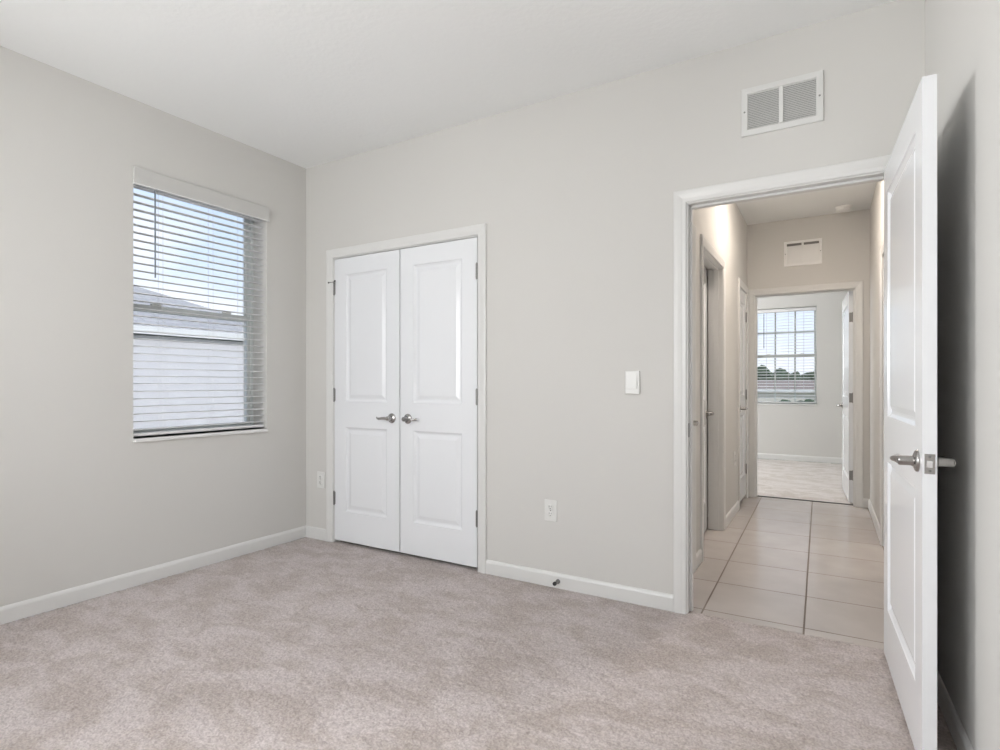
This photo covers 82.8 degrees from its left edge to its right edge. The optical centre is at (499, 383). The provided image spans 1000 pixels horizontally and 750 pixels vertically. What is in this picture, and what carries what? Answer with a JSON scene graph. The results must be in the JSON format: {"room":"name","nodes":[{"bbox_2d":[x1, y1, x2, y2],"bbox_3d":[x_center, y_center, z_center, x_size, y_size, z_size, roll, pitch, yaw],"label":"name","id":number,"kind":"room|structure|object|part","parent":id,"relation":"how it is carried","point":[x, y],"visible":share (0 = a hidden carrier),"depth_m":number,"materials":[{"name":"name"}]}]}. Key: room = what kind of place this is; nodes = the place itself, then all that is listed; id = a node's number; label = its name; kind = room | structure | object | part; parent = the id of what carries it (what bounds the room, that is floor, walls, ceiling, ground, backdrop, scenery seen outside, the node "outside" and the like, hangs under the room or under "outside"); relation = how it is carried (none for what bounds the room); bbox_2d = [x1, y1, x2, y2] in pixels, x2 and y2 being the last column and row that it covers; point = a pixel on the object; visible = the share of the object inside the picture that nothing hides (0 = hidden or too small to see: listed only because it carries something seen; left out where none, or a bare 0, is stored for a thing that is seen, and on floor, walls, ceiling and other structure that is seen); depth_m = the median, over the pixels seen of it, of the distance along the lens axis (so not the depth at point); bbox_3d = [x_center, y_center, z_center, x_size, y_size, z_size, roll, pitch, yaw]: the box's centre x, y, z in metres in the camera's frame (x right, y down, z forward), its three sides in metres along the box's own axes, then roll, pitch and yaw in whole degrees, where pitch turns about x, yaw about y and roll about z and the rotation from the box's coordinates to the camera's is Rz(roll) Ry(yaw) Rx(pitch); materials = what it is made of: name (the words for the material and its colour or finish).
{"room":"empty bedroom","nodes":[
{"label":"empty bedroom","id":0,"kind":"room"},
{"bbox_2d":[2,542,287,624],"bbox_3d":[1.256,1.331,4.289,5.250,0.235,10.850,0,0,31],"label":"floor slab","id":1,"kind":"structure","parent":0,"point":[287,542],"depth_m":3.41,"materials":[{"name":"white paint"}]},
{"bbox_2d":[0,46,305,606],"bbox_3d":[-0.840,-0.232,5.543,0.260,2.762,10.850,0,0,31],"label":"wall","id":2,"kind":"structure","parent":0,"point":[82,502],"depth_m":3.08,"materials":[{"name":"paint"}]},
{"bbox_2d":[0,526,305,624],"bbox_3d":[-2.429,1.107,2.623,0.012,0.083,3.807,0,0,31],"label":"baseboard","id":3,"kind":"structure","parent":2,"relation":"attached to","point":[41,604],"depth_m":3.22,"materials":[{"name":"paint"}]},
{"bbox_2d":[133,184,267,442],"bbox_3d":[-1.941,-0.443,3.643,0.231,1.557,0.874,0,0,31],"label":"window","id":4,"kind":"structure","parent":2,"relation":"in","point":[248,368],"depth_m":3.95,"materials":[{"name":"plastic"}]},
{"bbox_3d":[-2.021,-0.817,3.691,0.022,0.764,0.830,0,0,31],"label":"sash","id":5,"kind":"part","parent":4,"relation":"part of","materials":[{"name":"glass"}]},
{"bbox_3d":[-1.997,-0.092,3.676,0.022,0.768,0.830,0,0,31],"label":"sash","id":6,"kind":"part","parent":4,"relation":"part of","materials":[{"name":"glass"}]},
{"bbox_3d":[-1.912,0.325,3.626,0.163,0.022,0.874,0,0,31],"label":"sill","id":7,"kind":"part","parent":4,"relation":"part of","materials":[{"name":"stone"}]},
{"bbox_2d":[132,166,269,436],"bbox_3d":[-1.877,-0.461,3.605,0.096,1.536,0.886,0,0,31],"label":"window blind","id":8,"kind":"object","parent":4,"relation":"attached to","point":[141,177],"visible":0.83,"depth_m":3.56,"materials":[{"name":"plastic"}]},
{"bbox_3d":[-1.895,0.295,3.615,0.050,0.018,0.862,0,0,31],"label":"rail","id":9,"kind":"part","parent":8,"relation":"part of","materials":[{"name":"plastic"}]},
{"bbox_3d":[-1.760,-0.442,3.840,0.054,1.459,0.002,0,0,31],"label":"ladder cord","id":10,"kind":"part","parent":8,"relation":"part of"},
{"bbox_2d":[0,0,896,224],"bbox_3d":[1.256,-1.688,4.289,5.250,0.150,10.850,0,0,31],"label":"ceiling","id":11,"kind":"structure","parent":0,"point":[306,84],"depth_m":2.75,"materials":[{"name":"white paint"}]},
{"bbox_2d":[835,205,852,212],"bbox_3d":[3.142,-1.593,5.182,0.139,0.041,0.139,0,0,31],"label":"smoke detector","id":12,"kind":"object","parent":11,"relation":"attached to","point":[843,208],"visible":1,"depth_m":5.15,"materials":[{"name":"white plastic"}]},
{"bbox_2d":[0,459,956,749],"bbox_3d":[1.266,1.178,4.256,5.000,0.061,10.410,0,0,31],"label":"floor","id":13,"kind":"structure","parent":0,"point":[306,643],"depth_m":2.39,"materials":[{"name":"carpet"}]},
{"bbox_2d":[757,495,852,504],"bbox_3d":[2.989,1.149,5.587,0.850,0.008,0.026,0,0,31],"label":"threshold","id":14,"kind":"object","parent":13,"relation":"on","point":[757,495],"visible":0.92,"depth_m":5.57,"materials":[{"name":"metal"}]},
{"bbox_2d":[306,0,924,593],"bbox_3d":[0.648,-0.232,3.067,4.837,2.762,0.115,0,0,31],"label":"wall","id":15,"kind":"structure","parent":0,"point":[573,192],"depth_m":3.08,"materials":[{"name":"paint"}]},
{"bbox_2d":[306,525,325,540],"bbox_3d":[-1.360,1.107,4.195,0.231,0.083,0.012,0,0,31],"label":"baseboard","id":16,"kind":"structure","parent":15,"relation":"attached to","point":[311,532],"depth_m":4.19,"materials":[{"name":"paint"}]},
{"bbox_2d":[317,471,324,487],"bbox_3d":[-1.319,0.709,4.171,0.077,0.120,0.011,0,0,31],"label":"wall outlet","id":17,"kind":"object","parent":15,"relation":"attached to","point":[320,475],"visible":1,"depth_m":4.17,"materials":[{"name":"white plastic"}]},
{"bbox_2d":[328,249,399,551],"bbox_3d":[-0.962,0.116,3.947,0.659,2.023,0.098,0,0,31],"label":"door","id":18,"kind":"structure","parent":15,"relation":"in","point":[366,288],"depth_m":3.94,"materials":[{"name":"white paint"}]},
{"bbox_3d":[-0.796,0.234,3.806,0.118,0.021,0.029,0,0,35],"label":"lever","id":19,"kind":"part","parent":18,"relation":"part of","materials":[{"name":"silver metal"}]},
{"bbox_3d":[-0.742,0.234,3.802,0.066,0.066,0.051,0,0,31],"label":"handle","id":20,"kind":"part","parent":18,"relation":"part of","materials":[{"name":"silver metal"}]},
{"bbox_2d":[326,223,486,573],"bbox_3d":[-0.644,0.090,3.830,1.374,2.118,0.132,0,0,31],"label":"door frame","id":21,"kind":"structure","parent":15,"relation":"attached to","point":[480,230],"depth_m":3.62,"materials":[{"name":"paint"}]},
{"bbox_2d":[400,237,477,566],"bbox_3d":[-0.406,0.116,3.614,0.622,2.023,0.098,0,0,31],"label":"door","id":22,"kind":"structure","parent":15,"relation":"in","point":[439,281],"depth_m":3.62,"materials":[{"name":"white paint"}]},
{"bbox_3d":[-0.622,0.234,3.730,0.066,0.066,0.051,0,0,31],"label":"handle","id":23,"kind":"part","parent":22,"relation":"part of","materials":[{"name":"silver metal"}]},
{"bbox_3d":[-0.592,0.234,3.684,0.118,0.021,0.029,0,0,27],"label":"lever","id":24,"kind":"part","parent":22,"relation":"part of","materials":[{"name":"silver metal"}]},
{"bbox_2d":[545,499,556,521],"bbox_3d":[0.286,0.719,3.210,0.077,0.120,0.011,0,0,31],"label":"wall outlet","id":25,"kind":"object","parent":15,"relation":"attached to","point":[550,505],"visible":1,"depth_m":3.21,"materials":[{"name":"white plastic"}]},
{"bbox_2d":[553,579,559,585],"bbox_3d":[0.312,1.109,3.155,0.026,0.026,0.054,0,0,31],"label":"door stop","id":26,"kind":"object","parent":15,"relation":"attached to","point":[557,580],"visible":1,"depth_m":3.16,"materials":[{"name":"silver metal"}]},
{"bbox_2d":[486,560,672,611],"bbox_3d":[0.397,1.107,3.143,1.116,0.083,0.012,0,0,31],"label":"baseboard","id":27,"kind":"structure","parent":15,"relation":"attached to","point":[644,597],"depth_m":3.10,"materials":[{"name":"paint"}]},
{"bbox_2d":[625,371,639,393],"bbox_3d":[0.691,-0.005,2.962,0.078,0.120,0.022,0,0,31],"label":"light switch","id":28,"kind":"object","parent":15,"relation":"attached to","point":[632,378],"visible":1,"depth_m":2.95,"materials":[{"name":"white plastic"}]},
{"bbox_2d":[673,155,890,613],"bbox_3d":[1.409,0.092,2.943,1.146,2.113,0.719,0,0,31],"label":"door frame","id":29,"kind":"structure","parent":15,"relation":"attached to","point":[869,170],"depth_m":2.83,"materials":[{"name":"paint"}]},
{"bbox_2d":[741,70,823,137],"bbox_3d":[1.292,-1.282,2.607,0.340,0.227,0.012,0,0,31],"label":"air vent","id":30,"kind":"object","parent":15,"relation":"in","point":[795,101],"visible":1,"depth_m":2.60,"materials":[{"name":"metal"}]},
{"bbox_2d":[884,74,955,749],"bbox_3d":[1.445,0.120,2.020,0.162,2.033,0.864,0,0,28],"label":"door","id":31,"kind":"structure","parent":15,"relation":"in","point":[912,461],"depth_m":1.81,"materials":[{"name":"white paint"}]},
{"bbox_3d":[1.243,0.234,1.780,0.029,0.021,0.118,0,0,32],"label":"lever","id":32,"kind":"part","parent":31,"relation":"part of","materials":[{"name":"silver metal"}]},
{"bbox_3d":[1.241,0.234,1.726,0.051,0.066,0.066,0,0,28],"label":"handle","id":33,"kind":"part","parent":31,"relation":"part of","materials":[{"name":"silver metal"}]},
{"bbox_3d":[1.248,0.234,1.647,0.025,0.058,0.002,0,0,28],"label":"latch plate","id":34,"kind":"part","parent":31,"relation":"part of","materials":[{"name":"silver metal"}]},
{"bbox_3d":[1.317,0.234,1.686,0.051,0.066,0.066,0,0,28],"label":"handle","id":35,"kind":"part","parent":31,"relation":"part of","materials":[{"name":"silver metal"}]},
{"bbox_2d":[705,267,707,516],"bbox_3d":[0.768,-0.232,4.691,1.700,2.762,1.440,0,0,31],"label":"wall","id":36,"kind":"structure","parent":0,"point":[705,267],"depth_m":4.88,"materials":[{"name":"paint"}]},
{"bbox_2d":[693,203,746,552],"bbox_3d":[1.664,-0.232,4.408,0.105,2.762,3.225,0,0,30],"label":"wall","id":37,"kind":"structure","parent":0,"point":[724,227],"depth_m":4.75,"materials":[{"name":"paint"}]},
{"bbox_2d":[696,549,701,568],"bbox_3d":[1.248,1.107,3.574,0.013,0.083,0.199,0,0,30],"label":"baseboard","id":38,"kind":"structure","parent":37,"relation":"attached to","point":[699,553],"depth_m":3.58,"materials":[{"name":"paint"}]},
{"bbox_2d":[704,267,713,531],"bbox_3d":[1.466,0.123,4.114,0.098,2.028,0.807,0,0,27],"label":"door","id":39,"kind":"structure","parent":37,"relation":"in","point":[706,413],"depth_m":4.39,"materials":[{"name":"white paint"}]},
{"bbox_2d":[700,234,725,561],"bbox_3d":[1.493,0.092,4.096,0.122,2.113,0.949,0,0,30],"label":"door frame","id":40,"kind":"structure","parent":37,"relation":"attached to","point":[710,258],"depth_m":4.44,"materials":[{"name":"paint"}]},
{"bbox_2d":[726,501,738,526],"bbox_3d":[1.974,1.107,4.825,0.014,0.083,0.796,0,0,30],"label":"baseboard","id":41,"kind":"structure","parent":37,"relation":"attached to","point":[730,515],"depth_m":4.81,"materials":[{"name":"paint"}]},
{"bbox_2d":[738,278,747,509],"bbox_3d":[2.292,0.092,5.471,0.122,2.113,0.641,0,0,30],"label":"door frame","id":42,"kind":"structure","parent":37,"relation":"attached to","point":[741,285],"depth_m":5.17,"materials":[{"name":"paint"}]},
{"bbox_2d":[740,289,747,500],"bbox_3d":[2.344,0.109,5.446,0.098,2.000,0.511,0,0,30],"label":"door","id":43,"kind":"structure","parent":37,"relation":"in","point":[743,314],"depth_m":5.52,"materials":[{"name":"white paint"}]},
{"bbox_2d":[757,291,847,457],"bbox_3d":[4.066,-0.232,8.778,4.837,2.762,0.240,0,0,31],"label":"wall","id":44,"kind":"structure","parent":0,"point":[781,429],"depth_m":8.29,"materials":[{"name":"paint"}]},
{"bbox_2d":[757,307,815,403],"bbox_3d":[4.294,-0.413,8.547,0.828,1.421,0.068,0,0,31],"label":"window blind","id":45,"kind":"object","parent":44,"relation":"attached to","point":[806,308],"visible":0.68,"depth_m":8.50,"materials":[{"name":"plastic"}]},
{"bbox_3d":[4.297,0.285,8.552,0.828,0.018,0.050,0,0,31],"label":"rail","id":46,"kind":"part","parent":45,"relation":"part of","materials":[{"name":"plastic"}]},
{"bbox_3d":[4.340,-0.404,8.526,0.002,1.364,0.054,0,0,31],"label":"ladder cord","id":47,"kind":"part","parent":45,"relation":"part of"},
{"bbox_2d":[757,306,816,405],"bbox_3d":[4.303,-0.405,8.563,0.840,1.462,0.146,0,0,31],"label":"window","id":48,"kind":"structure","parent":44,"relation":"attached to","point":[814,355],"depth_m":8.51,"materials":[{"name":"plastic"}]},
{"bbox_3d":[4.329,-0.759,8.605,0.808,0.722,0.022,0,0,31],"label":"sash","id":49,"kind":"part","parent":48,"relation":"part of","materials":[{"name":"glass"}]},
{"bbox_3d":[4.314,-0.075,8.582,0.808,0.726,0.022,0,0,31],"label":"sash","id":50,"kind":"part","parent":48,"relation":"part of","materials":[{"name":"glass"}]},
{"bbox_3d":[4.285,0.315,8.533,0.840,0.022,0.078,0,0,31],"label":"sill","id":51,"kind":"part","parent":48,"relation":"part of","materials":[{"name":"stone"}]},
{"bbox_2d":[757,453,841,463],"bbox_3d":[3.667,1.107,8.870,4.057,0.083,0.012,0,0,31],"label":"baseboard","id":52,"kind":"structure","parent":44,"relation":"attached to","point":[759,455],"depth_m":8.40,"materials":[{"name":"paint"}]},
{"bbox_2d":[747,209,869,498],"bbox_3d":[2.365,-0.232,5.935,4.837,2.762,0.115,0,0,31],"label":"wall","id":53,"kind":"structure","parent":0,"point":[845,236],"depth_m":5.40,"materials":[{"name":"paint"}]},
{"bbox_2d":[784,238,821,266],"bbox_3d":[2.944,-1.274,5.515,0.328,0.245,0.012,0,0,31],"label":"air vent","id":54,"kind":"object","parent":53,"relation":"in","point":[801,252],"visible":1,"depth_m":5.51,"materials":[{"name":"white metal"}]},
{"bbox_2d":[748,281,862,507],"bbox_3d":[2.975,0.098,5.560,0.986,2.103,0.132,0,0,31],"label":"door frame","id":55,"kind":"structure","parent":53,"relation":"attached to","point":[856,287],"depth_m":5.46,"materials":[{"name":"paint"}]},
{"bbox_2d":[836,291,852,502],"bbox_3d":[3.542,0.126,5.784,0.162,2.022,0.843,0,0,27],"label":"door","id":56,"kind":"structure","parent":53,"relation":"in","point":[847,304],"depth_m":5.59,"materials":[{"name":"white paint"}]},
{"bbox_2d":[863,498,868,507],"bbox_3d":[3.395,1.107,5.245,0.060,0.083,0.012,0,0,31],"label":"baseboard","id":57,"kind":"structure","parent":53,"relation":"attached to","point":[865,501],"depth_m":5.25,"materials":[{"name":"paint"}]},
{"bbox_2d":[870,181,883,523],"bbox_3d":[2.659,-0.232,3.819,0.100,2.762,3.240,0,0,30],"label":"wall","id":58,"kind":"structure","parent":0,"point":[877,204],"depth_m":4.63,"materials":[{"name":"paint"}]},
{"bbox_2d":[868,499,879,540],"bbox_3d":[3.070,1.107,4.649,0.012,0.083,1.352,0,0,30],"label":"baseboard","id":59,"kind":"structure","parent":58,"relation":"attached to","point":[870,507],"depth_m":4.58,"materials":[{"name":"paint"}]},
{"bbox_2d":[880,241,883,545],"bbox_3d":[2.547,0.095,3.641,0.118,2.108,0.916,0,0,30],"label":"door frame","id":60,"kind":"structure","parent":58,"relation":"attached to","point":[882,246],"depth_m":4.01,"materials":[{"name":"paint"}]},
{"bbox_2d":[925,0,999,749],"bbox_3d":[0.842,-0.232,0.557,0.101,2.762,4.000,0,0,29],"label":"wall","id":61,"kind":"structure","parent":0,"point":[962,37],"depth_m":1.69,"materials":[{"name":"paint"}]},
{"bbox_2d":[937,670,973,749],"bbox_3d":[0.841,1.107,0.672,0.016,0.083,3.800,0,0,29],"label":"baseboard","id":62,"kind":"structure","parent":61,"relation":"attached to","point":[961,740],"depth_m":1.85,"materials":[{"name":"paint"}]},
{"label":"outside","id":63,"kind":"structure","parent":0,"visible":0},
{"bbox_3d":[25.677,3.649,42.903,180.000,0.200,220.000,0,0,31],"label":"ground","id":64,"kind":"structure","parent":63,"visible":0},
{"bbox_2d":[133,286,243,428],"bbox_3d":[-11.190,0.399,7.834,9.010,6.300,14.210,0,0,31],"label":"neighbor house","id":65,"kind":"structure","parent":64,"relation":"on","point":[205,375],"depth_m":9.43,"materials":[{"name":"white paint"}]},
{"bbox_2d":[757,365,802,379],"bbox_3d":[25.818,0.889,54.698,6.595,5.358,5.340,0,0,31],"label":"tree","id":66,"kind":"object","parent":64,"relation":"on","point":[780,372],"visible":0.13,"depth_m":53.12,"materials":[{"name":"green plant"}]},
{"bbox_2d":[757,381,813,401],"bbox_3d":[19.073,1.636,44.525,19.860,3.826,8.860,0,0,31],"label":"neighbor house","id":67,"kind":"structure","parent":64,"relation":"on","point":[760,393],"depth_m":39.86,"materials":[{"name":"white paint"}]},
{"bbox_2d":[801,372,813,379],"bbox_3d":[39.641,0.951,73.783,4.135,5.234,3.555,0,0,31],"label":"tree","id":68,"kind":"object","parent":64,"relation":"on","point":[807,372],"visible":0.09,"depth_m":73.00,"materials":[{"name":"green plant"}]}
]}

